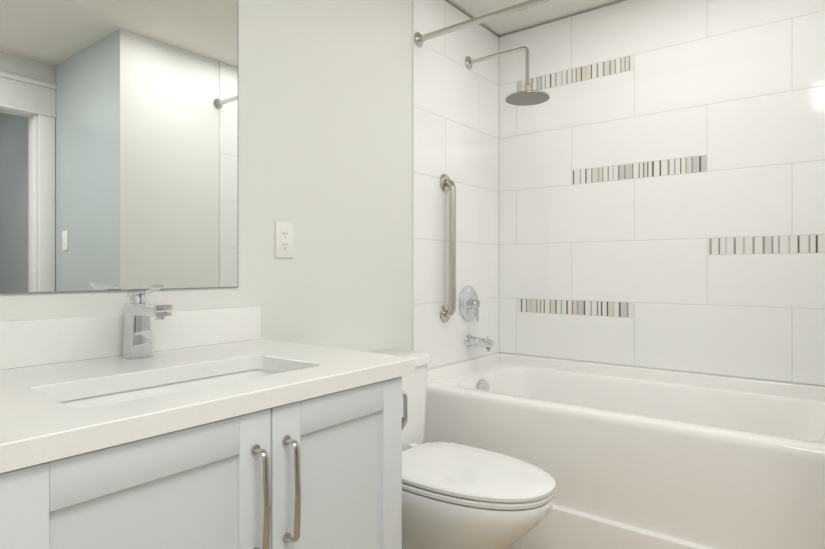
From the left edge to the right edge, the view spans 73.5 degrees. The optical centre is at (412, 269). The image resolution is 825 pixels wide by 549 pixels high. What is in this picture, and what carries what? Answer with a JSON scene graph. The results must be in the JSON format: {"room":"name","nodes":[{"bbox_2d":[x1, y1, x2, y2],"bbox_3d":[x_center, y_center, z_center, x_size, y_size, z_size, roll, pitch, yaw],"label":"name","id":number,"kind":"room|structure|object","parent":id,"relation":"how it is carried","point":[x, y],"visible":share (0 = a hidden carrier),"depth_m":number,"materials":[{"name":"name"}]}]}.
{"room":"bathroom","nodes":[
{"label":"bathroom","id":0,"kind":"room"},
{"bbox_2d":[0,0,411,351],"bbox_3d":[-0.542,-0.070,1.690,0.100,2.300,3.306,0,0,38],"label":"wall","id":1,"kind":"structure","parent":0,"point":[325,127],"depth_m":1.90,"materials":[{"name":"white paint"}]},
{"bbox_2d":[0,0,237,293],"bbox_3d":[-0.719,-0.465,1.375,0.005,1.033,0.659,0,0,38],"label":"mirror","id":2,"kind":"object","parent":1,"relation":"attached to","point":[118,145],"visible":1,"depth_m":1.36,"materials":[{"name":"clear glass"}]},
{"bbox_2d":[275,222,292,257],"bbox_3d":[-0.410,-0.096,1.771,0.008,0.114,0.070,0,0,38],"label":"electrical outlet","id":3,"kind":"object","parent":1,"relation":"attached to","point":[283,239],"visible":1,"depth_m":1.76,"materials":[{"name":"white plastic"}]},
{"bbox_2d":[414,1,498,369],"bbox_3d":[0.227,-0.394,2.594,0.006,1.652,0.734,0,0,38],"label":"wall","id":4,"kind":"structure","parent":1,"relation":"attached to","point":[457,182],"depth_m":2.49,"materials":[{"name":"white"}]},
{"bbox_2d":[414,0,498,368],"bbox_3d":[0.227,-0.395,2.590,0.002,1.644,0.724,0,0,38],"label":"tile","id":5,"kind":"structure","parent":4,"relation":"attached to","point":[446,88],"depth_m":2.55,"materials":[{"name":"white tile"}]},
{"bbox_2d":[440,174,455,321],"bbox_3d":[0.168,-0.098,2.464,0.058,0.667,0.080,0,0,38],"label":"grab rail","id":6,"kind":"object","parent":5,"relation":"attached to","point":[447,312],"visible":1,"depth_m":2.44,"materials":[{"name":"silver metal"}]},
{"bbox_2d":[459,286,479,321],"bbox_3d":[0.291,0.161,2.622,0.058,0.169,0.166,0,0,38],"label":"valve","id":7,"kind":"object","parent":5,"relation":"attached to","point":[469,303],"visible":1,"depth_m":2.61,"materials":[{"name":"silver metal"}]},
{"bbox_2d":[465,334,493,351],"bbox_3d":[0.320,0.343,2.600,0.134,0.071,0.062,0,0,38],"label":"tub spout","id":8,"kind":"object","parent":5,"relation":"attached to","point":[486,343],"visible":1,"depth_m":2.58,"materials":[{"name":"silver metal"}]},
{"bbox_2d":[414,0,552,46],"bbox_3d":[0.604,-0.970,1.877,1.466,0.060,0.060,0,0,38],"label":"rail","id":9,"kind":"object","parent":5,"relation":"attached to","point":[419,39],"visible":1,"depth_m":2.14,"materials":[{"name":"silver metal"}]},
{"bbox_2d":[465,46,549,105],"bbox_3d":[0.427,-0.888,2.516,0.404,0.263,0.196,0,0,38],"label":"shower head","id":10,"kind":"object","parent":5,"relation":"attached to","point":[527,96],"visible":1,"depth_m":2.45},
{"bbox_2d":[448,0,617,34],"bbox_3d":[1.044,-1.250,0.460,4.114,0.060,3.306,0,0,38],"label":"ceiling","id":11,"kind":"structure","parent":0,"point":[535,15],"depth_m":2.60,"materials":[{"name":"white paint"}]},
{"bbox_2d":[499,10,824,386],"bbox_3d":[2.025,-0.070,1.724,3.914,2.300,0.106,0,0,38],"label":"wall","id":12,"kind":"structure","parent":0,"point":[634,220],"depth_m":2.46,"materials":[{"name":"white tile"}]},
{"bbox_2d":[412,0,626,350],"bbox_3d":[0.801,-0.396,2.143,1.467,1.648,0.730,0,0,38],"label":"trim","id":13,"kind":"structure","parent":12,"relation":"attached to","point":[533,26],"depth_m":2.30,"materials":[{"name":"silver metal"}]},
{"bbox_2d":[499,0,824,384],"bbox_3d":[1.304,-0.395,2.216,2.154,1.644,0.002,0,0,38],"label":"tile","id":14,"kind":"structure","parent":12,"relation":"attached to","point":[762,340],"depth_m":2.36,"materials":[{"name":"white tile"}]},
{"bbox_2d":[517,55,824,317],"bbox_3d":[1.103,-0.373,2.371,1.447,1.171,0.002,0,0,38],"label":"tile strip","id":15,"kind":"structure","parent":12,"relation":"attached to","point":[780,244],"depth_m":2.49,"materials":[{"name":"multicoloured tile"}]},
{"bbox_3d":[1.044,1.110,0.460,4.114,0.060,3.306,0,0,38],"label":"floor","id":16,"kind":"structure","parent":0,"visible":0},
{"bbox_2d":[0,306,415,548],"bbox_3d":[-0.471,0.595,1.176,0.642,0.970,0.921,0,0,38],"label":"bathroom vanity","id":17,"kind":"object","parent":16,"relation":"on","point":[302,449],"visible":1,"depth_m":1.00,"materials":[{"name":"white paint"}]},
{"bbox_2d":[122,284,172,358],"bbox_3d":[-0.622,0.121,1.300,0.152,0.177,0.053,0,0,38],"label":"faucet","id":18,"kind":"object","parent":17,"relation":"on","point":[140,312],"visible":1,"depth_m":1.31,"materials":[{"name":"silver metal"}]},
{"bbox_2d":[59,369,280,407],"bbox_3d":[-0.442,0.311,1.102,0.264,0.131,0.524,0,0,38],"label":"sink basin","id":19,"kind":"object","parent":17,"relation":"in","point":[113,398],"visible":0.04,"depth_m":1.18,"materials":[{"name":"white ceramic"}]},
{"bbox_2d":[369,349,555,548],"bbox_3d":[0.080,0.694,1.773,0.773,0.771,0.448,0,0,38],"label":"toilet","id":20,"kind":"object","parent":16,"relation":"on","point":[458,496],"visible":0.48,"depth_m":1.59,"materials":[{"name":"white ceramic"}]},
{"bbox_2d":[423,353,824,548],"bbox_3d":[0.806,0.755,2.143,1.471,0.647,0.723,0,0,38],"label":"bathtub","id":21,"kind":"object","parent":16,"relation":"on","point":[626,457],"visible":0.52,"depth_m":1.89,"materials":[{"name":"white ceramic"}]}
]}

